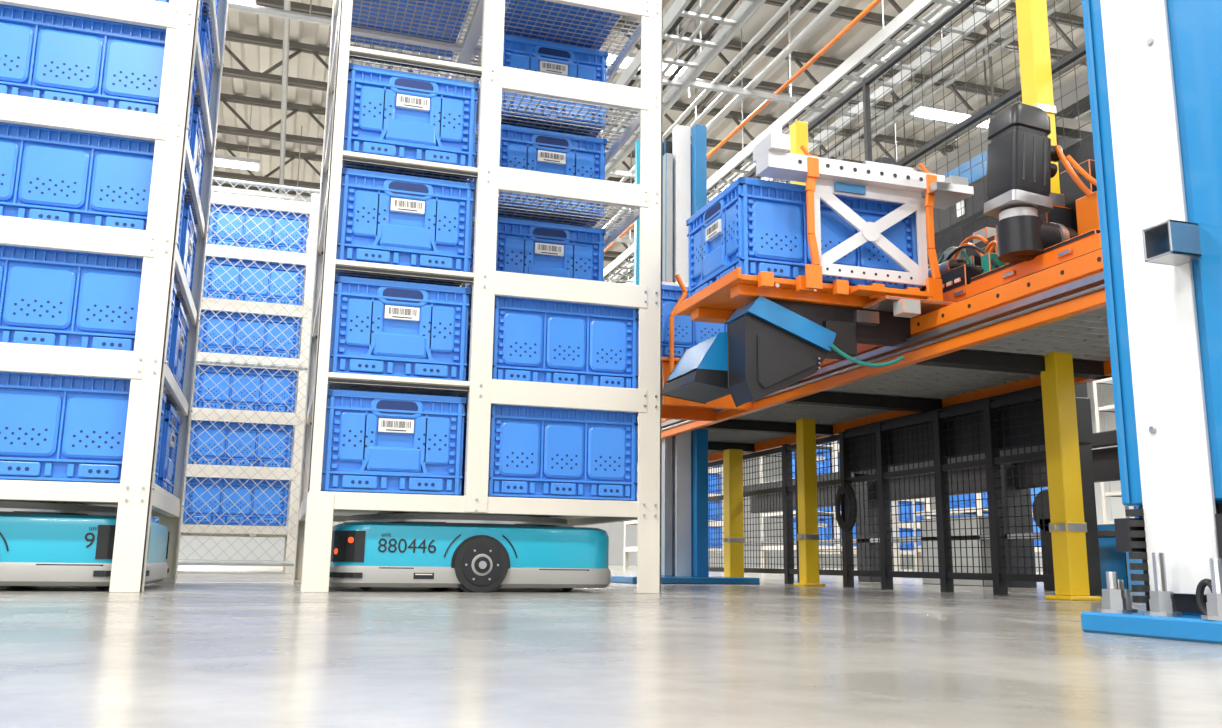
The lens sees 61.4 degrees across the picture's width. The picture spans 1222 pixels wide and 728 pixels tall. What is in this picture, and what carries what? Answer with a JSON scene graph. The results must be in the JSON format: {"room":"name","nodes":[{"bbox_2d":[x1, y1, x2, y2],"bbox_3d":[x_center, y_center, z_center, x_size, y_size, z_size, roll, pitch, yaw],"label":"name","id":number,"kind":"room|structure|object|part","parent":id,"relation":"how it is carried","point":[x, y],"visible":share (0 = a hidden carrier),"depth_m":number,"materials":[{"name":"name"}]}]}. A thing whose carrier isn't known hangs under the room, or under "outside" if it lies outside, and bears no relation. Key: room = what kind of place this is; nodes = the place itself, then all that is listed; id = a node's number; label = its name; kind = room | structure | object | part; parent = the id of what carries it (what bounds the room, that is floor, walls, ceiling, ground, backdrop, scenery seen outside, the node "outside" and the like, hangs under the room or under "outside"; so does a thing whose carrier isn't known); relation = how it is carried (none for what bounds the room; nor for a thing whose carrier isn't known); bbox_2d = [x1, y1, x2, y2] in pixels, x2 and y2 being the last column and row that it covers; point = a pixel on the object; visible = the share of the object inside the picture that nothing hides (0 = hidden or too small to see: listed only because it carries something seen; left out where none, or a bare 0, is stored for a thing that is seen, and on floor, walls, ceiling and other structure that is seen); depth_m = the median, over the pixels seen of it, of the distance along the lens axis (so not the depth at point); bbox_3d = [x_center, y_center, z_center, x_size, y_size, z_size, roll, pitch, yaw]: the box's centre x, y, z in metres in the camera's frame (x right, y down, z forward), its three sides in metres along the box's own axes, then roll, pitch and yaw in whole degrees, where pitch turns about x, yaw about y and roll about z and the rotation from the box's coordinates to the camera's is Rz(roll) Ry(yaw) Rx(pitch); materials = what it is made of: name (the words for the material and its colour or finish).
{"room":"distribution center","nodes":[
{"label":"distribution center","id":0,"kind":"room"},
{"bbox_2d":[213,142,621,224],"bbox_3d":[-0.498,-2.391,15.371,36.010,0.492,0.100,4,-11,-18],"label":"roof truss","id":1,"kind":"object","parent":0,"point":[229,147],"depth_m":14.02,"materials":[{"name":"grey metal"}]},
{"bbox_2d":[212,182,633,258],"bbox_3d":[-0.993,-2.110,16.866,36.010,0.492,0.100,4,-11,-18],"label":"roof truss","id":2,"kind":"object","parent":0,"point":[608,253],"depth_m":15.57,"materials":[{"name":"grey metal"}]},
{"bbox_2d":[308,225,630,283],"bbox_3d":[-1.488,-1.829,18.362,36.010,0.492,0.100,4,-11,-18],"label":"roof truss","id":3,"kind":"object","parent":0,"point":[606,258],"depth_m":18.82,"materials":[{"name":"white metal"}]},
{"bbox_2d":[217,93,754,195],"bbox_3d":[-0.003,-2.672,13.875,36.010,0.492,0.100,4,-11,-18],"label":"roof truss","id":4,"kind":"object","parent":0,"point":[225,98],"depth_m":12.56,"materials":[{"name":"grey metal"}]},
{"bbox_2d":[179,385,856,567],"bbox_3d":[-6.708,3.606,33.572,36.000,5.600,0.230,4,-11,-18],"label":"wall","id":5,"kind":"structure","parent":0,"point":[615,531],"depth_m":35.32,"materials":[{"name":"white paint"}]},
{"bbox_2d":[242,570,1132,621],"bbox_3d":[-0.220,2.655,13.338,36.000,0.001,42.000,4,-11,-18],"label":"trim","id":6,"kind":"structure","parent":5,"relation":"attached to","point":[242,570],"depth_m":2.58,"materials":[{"name":"grey metal"}]},
{"bbox_2d":[222,31,958,170],"bbox_3d":[0.492,-2.953,12.380,36.010,0.492,0.100,4,-11,-18],"label":"roof truss","id":7,"kind":"object","parent":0,"point":[316,50],"depth_m":11.22,"materials":[{"name":"grey metal"}]},
{"bbox_2d":[0,559,1221,727],"bbox_3d":[-0.220,2.655,13.338,36.000,0.001,42.000,4,-11,-18],"label":"floor","id":8,"kind":"structure","parent":0,"point":[215,646],"depth_m":1.01,"materials":[{"name":"concrete"}]},
{"bbox_2d":[0,501,169,589],"bbox_3d":[-1.792,0.539,3.011,0.884,0.242,0.838,4,-11,-18],"label":"robot","id":9,"kind":"object","parent":8,"relation":"on","point":[42,544],"visible":0.96,"depth_m":2.73,"materials":[{"name":"teal painted plastic"},{"name":"light grey plastic"},{"name":"black rubber"}]},
{"bbox_3d":[-1.728,0.573,3.033,0.744,0.185,0.807,4,-11,-18],"label":"trim","id":10,"kind":"part","parent":9,"relation":"part of","materials":[{"name":"teal plastic"}]},
{"bbox_2d":[0,0,228,591],"bbox_3d":[-1.895,-0.648,3.302,1.083,2.660,1.089,4,-11,-18],"label":"pod","id":11,"kind":"object","parent":8,"relation":"on","point":[109,109],"visible":1,"depth_m":2.86,"materials":[{"name":"beige paint"}]},
{"bbox_2d":[151,192,319,573],"bbox_3d":[-2.574,0.130,6.869,1.083,2.460,1.089,4,-11,-18],"label":"pod","id":12,"kind":"object","parent":8,"relation":"on","point":[201,476],"visible":0.55,"depth_m":6.45,"materials":[{"name":"beige paint"}]},
{"bbox_2d":[151,177,340,565],"bbox_3d":[-2.213,0.015,5.978,2.644,2.360,0.056,4,-11,-18],"label":"fence","id":13,"kind":"object","parent":8,"relation":"on","point":[225,363],"visible":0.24,"depth_m":5.99,"materials":[{"name":"metal"}]},
{"bbox_2d":[329,513,610,592],"bbox_3d":[-0.513,0.643,3.468,0.883,0.242,0.838,4,-11,-18],"label":"robot","id":14,"kind":"object","parent":8,"relation":"on","point":[480,553],"visible":0.98,"depth_m":3.09,"materials":[{"name":"teal plastic"}]},
{"bbox_2d":[293,0,662,592],"bbox_3d":[-0.504,-0.533,3.805,1.083,2.660,1.089,4,-11,-18],"label":"pod","id":15,"kind":"object","parent":8,"relation":"on","point":[517,389],"visible":1,"depth_m":3.26,"materials":[{"name":"beige paint"}]},
{"bbox_2d":[624,465,723,568],"bbox_3d":[0.869,1.534,13.950,1.083,2.460,1.089,4,-11,-18],"label":"pod","id":16,"kind":"object","parent":8,"relation":"on","point":[627,550],"visible":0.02,"depth_m":13.54,"materials":[{"name":"beige paint"}]},
{"bbox_2d":[611,124,759,583],"bbox_3d":[0.325,-0.105,5.183,0.630,2.360,0.550,4,-11,-18],"label":"upright","id":17,"kind":"object","parent":8,"relation":"on","point":[684,456],"visible":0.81,"depth_m":5.11,"materials":[{"name":"blue paint"}]},
{"bbox_3d":[0.310,1.038,4.963,0.630,0.030,0.550,4,-11,-18],"label":"plate","id":18,"kind":"part","parent":17,"relation":"part of","materials":[{"name":"blue paint"}]},
{"bbox_2d":[637,103,1111,473],"bbox_3d":[0.731,-0.092,3.897,1.433,0.858,5.600,4,-11,-18],"label":"workstation","id":19,"kind":"object","parent":17,"relation":"attached to","point":[815,300],"visible":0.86,"depth_m":3.04,"materials":[{"name":"orange paint"}]},
{"bbox_2d":[637,274,751,421],"bbox_3d":[0.335,-0.054,4.294,0.460,0.525,0.440,4,-11,-18],"label":"tray","id":20,"kind":"object","parent":19,"relation":"on","point":[679,333],"depth_m":4.11,"materials":[{"name":"orange paint"}]},
{"bbox_2d":[676,145,956,323],"bbox_3d":[0.731,-0.335,3.237,0.905,0.487,0.580,4,-11,-18],"label":"tray","id":21,"kind":"object","parent":19,"relation":"on","point":[842,246],"depth_m":3.03,"materials":[{"name":"orange paint"}]},
{"bbox_3d":[0.752,-0.453,3.041,0.660,0.415,0.140,4,-11,-18],"label":"gripper frame","id":22,"kind":"part","parent":19,"relation":"part of","materials":[{"name":"white metal"}]},
{"bbox_3d":[0.666,0.079,3.844,0.028,0.035,5.600,4,-11,-18],"label":"linear rail","id":23,"kind":"part","parent":19,"relation":"part of","materials":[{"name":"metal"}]},
{"bbox_2d":[637,306,1111,462],"bbox_3d":[1.039,0.117,3.960,0.700,0.080,5.600,4,-11,-18],"label":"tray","id":24,"kind":"object","parent":19,"relation":"on","point":[1011,365],"depth_m":3.79,"materials":[{"name":"metal"}]},
{"bbox_3d":[1.168,-0.492,2.876,0.223,0.446,0.135,4,-11,-18],"label":"servo motor","id":25,"kind":"part","parent":19,"relation":"part of","materials":[{"name":"black plastic"}]},
{"bbox_2d":[723,449,744,576],"bbox_3d":[0.646,0.797,5.436,0.128,0.690,0.128,4,-11,-18],"label":"support column","id":26,"kind":"structure","parent":8,"relation":"on","point":[733,539],"depth_m":5.41,"materials":[{"name":"metal"}]},
{"bbox_2d":[790,121,824,585],"bbox_3d":[0.900,-0.088,4.809,0.106,2.200,0.106,4,-11,-18],"label":"support column","id":27,"kind":"structure","parent":8,"relation":"on","point":[807,536],"depth_m":4.66,"materials":[{"name":"metal"}]},
{"bbox_2d":[760,441,900,570],"bbox_3d":[2.368,1.050,11.328,1.083,2.460,1.089,4,-11,-18],"label":"pod","id":28,"kind":"object","parent":8,"relation":"on","point":[821,524],"visible":0.04,"depth_m":10.77,"materials":[{"name":"beige paint"}]},
{"bbox_2d":[819,498,930,569],"bbox_3d":[3.461,1.527,13.740,1.083,2.460,1.089,4,-11,-18],"label":"pod","id":29,"kind":"object","parent":8,"relation":"on","point":[922,499],"visible":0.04,"depth_m":13.23,"materials":[{"name":"beige paint"}]},
{"bbox_2d":[708,390,1054,594],"bbox_3d":[0.859,0.743,5.109,0.034,0.680,3.922,4,-11,-18],"label":"fence","id":30,"kind":"object","parent":8,"relation":"on","point":[992,461],"visible":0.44,"depth_m":4.07,"materials":[{"name":"black metal"}]},
{"bbox_2d":[835,480,856,531],"bbox_3d":[1.027,0.621,4.503,0.030,0.226,0.172,4,-11,-18],"label":"coiled cable","id":31,"kind":"object","parent":30,"relation":"attached to","point":[845,488],"visible":1,"depth_m":4.47,"materials":[{"name":"black rubber"}]},
{"bbox_2d":[743,430,1143,591],"bbox_3d":[1.874,0.721,5.032,0.500,0.720,5.500,4,-11,-18],"label":"storage rack","id":32,"kind":"object","parent":8,"relation":"on","point":[1105,460],"visible":0.32,"depth_m":5.01,"materials":[{"name":"metal"}]},
{"bbox_2d":[795,71,1101,595],"bbox_3d":[1.605,0.022,4.807,0.645,2.000,5.000,4,-11,-18],"label":"frame","id":33,"kind":"object","parent":8,"relation":"on","point":[1069,101],"visible":0.09,"depth_m":4.16,"materials":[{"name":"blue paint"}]},
{"bbox_2d":[744,0,1092,262],"bbox_3d":[1.228,-0.684,4.975,0.025,1.440,6.701,4,-11,-18],"label":"fence","id":34,"kind":"object","parent":33,"relation":"attached to","point":[864,86],"visible":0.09,"depth_m":4.45,"materials":[{"name":"black metal"}]},
{"bbox_2d":[912,487,1047,571],"bbox_3d":[3.816,0.899,10.444,1.083,2.460,1.089,4,-11,-18],"label":"pod","id":35,"kind":"object","parent":8,"relation":"on","point":[1037,490],"visible":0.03,"depth_m":9.96,"materials":[{"name":"beige paint"}]},
{"bbox_2d":[1016,0,1100,600],"bbox_3d":[1.412,-1.058,3.437,0.112,3.600,0.112,4,-11,-18],"label":"support column","id":36,"kind":"structure","parent":8,"relation":"on","point":[1067,527],"depth_m":3.17,"materials":[{"name":"metal"}]},
{"bbox_2d":[1093,377,1138,523],"bbox_3d":[6.611,1.264,12.157,1.083,2.460,1.089,4,-11,-18],"label":"pod","id":37,"kind":"object","parent":8,"relation":"on","point":[1107,381],"visible":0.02,"depth_m":12.51,"materials":[{"name":"beige paint"}]},
{"bbox_2d":[1081,0,1221,643],"bbox_3d":[1.090,-0.902,1.621,0.575,2.600,0.599,4,-11,-18],"label":"upright","id":38,"kind":"object","parent":8,"relation":"on","point":[1154,67],"visible":1,"depth_m":1.53,"materials":[{"name":"blue paint"}]},
{"bbox_3d":[1.076,0.359,1.375,0.575,0.030,0.590,4,-11,-18],"label":"plate","id":39,"kind":"part","parent":38,"relation":"part of","materials":[{"name":"blue paint"}]},
{"bbox_2d":[210,0,1015,210],"bbox_3d":[1.268,-2.012,14.707,22.200,0.480,42.000,4,-11,-18],"label":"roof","id":40,"kind":"structure","parent":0,"point":[798,3],"depth_m":10.43,"materials":[{"name":"metal"}]},
{"bbox_2d":[600,27,686,75],"bbox_3d":[0.066,-3.277,9.839,1.500,0.862,0.240,4,-11,-18],"label":"lamp","id":41,"kind":"object","parent":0,"point":[629,58],"depth_m":9.76,"materials":[{"name":"white"}]},
{"bbox_2d":[197,0,1090,351],"bbox_3d":[-0.163,-2.884,14.397,35.970,0.080,42.000,4,-11,-18],"label":"ceiling","id":42,"kind":"structure","parent":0,"point":[256,58],"depth_m":11.93,"materials":[{"name":"grey metal"}]},
{"bbox_2d":[214,105,259,170],"bbox_3d":[-4.975,-2.856,12.371,1.500,0.862,0.240,4,-11,-18],"label":"ceiling lamp","id":43,"kind":"object","parent":42,"relation":"hanging from","point":[247,163],"visible":0.25,"depth_m":12.39,"materials":[{"name":"white metal"}]},
{"bbox_2d":[229,0,255,4],"bbox_3d":[-3.738,-3.558,8.632,1.500,0.862,0.240,4,-11,-18],"label":"ceiling lamp","id":44,"kind":"object","parent":42,"relation":"hanging from","point":[253,2],"visible":0.4,"depth_m":8.77,"materials":[{"name":"white metal"}]},
{"bbox_2d":[256,0,1090,138],"bbox_3d":[0.987,-3.233,10.885,36.010,0.492,0.100,4,-11,-18],"label":"roof truss","id":45,"kind":"object","parent":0,"point":[798,57],"depth_m":11.13,"materials":[{"name":"metal"}]},
{"bbox_2d":[460,0,1013,286],"bbox_3d":[0.258,-1.286,16.644,6.074,2.200,29.500,4,-11,-18],"label":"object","id":46,"kind":"structure","parent":0,"point":[908,16],"depth_m":7.62,"materials":[{"name":"white metal"}]},
{"bbox_2d":[197,0,1090,348],"bbox_3d":[-0.670,-1.204,18.141,33.500,1.820,33.900,4,-11,-18],"label":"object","id":47,"kind":"object","parent":46,"relation":"hanging from","point":[286,14],"visible":0.06,"depth_m":8.71,"materials":[{"name":"orange paint"}]},
{"bbox_2d":[460,0,1013,286],"bbox_3d":[0.258,-1.286,16.644,6.074,2.200,29.500,4,-11,-18],"label":"cable tray","id":48,"kind":"object","parent":46,"relation":"on","point":[908,16],"depth_m":7.63,"materials":[{"name":"grey metal"}]},
{"bbox_2d":[617,0,1086,269],"bbox_3d":[1.737,-1.210,15.777,1.210,2.640,20.010,4,-11,-18],"label":"beam","id":49,"kind":"object","parent":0,"point":[1083,58],"depth_m":9.24,"materials":[{"name":"metal"}]},
{"bbox_2d":[764,0,1086,65],"bbox_3d":[1.482,-3.514,9.389,36.010,0.492,0.100,4,-11,-18],"label":"roof truss","id":50,"kind":"object","parent":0,"point":[842,12],"depth_m":9.96,"materials":[{"name":"grey metal"}]},
{"bbox_2d":[909,44,1018,126],"bbox_3d":[3.869,-2.996,11.045,1.500,0.862,0.240,4,-11,-18],"label":"lamp","id":51,"kind":"object","parent":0,"point":[960,114],"depth_m":10.78,"materials":[{"name":"white"}]},
{"bbox_2d":[892,381,1134,570],"bbox_3d":[17.012,1.174,19.321,0.230,5.600,42.000,4,-11,-18],"label":"wall","id":52,"kind":"structure","parent":0,"point":[1114,506],"depth_m":28.88,"materials":[{"name":"white paint"}]}
]}

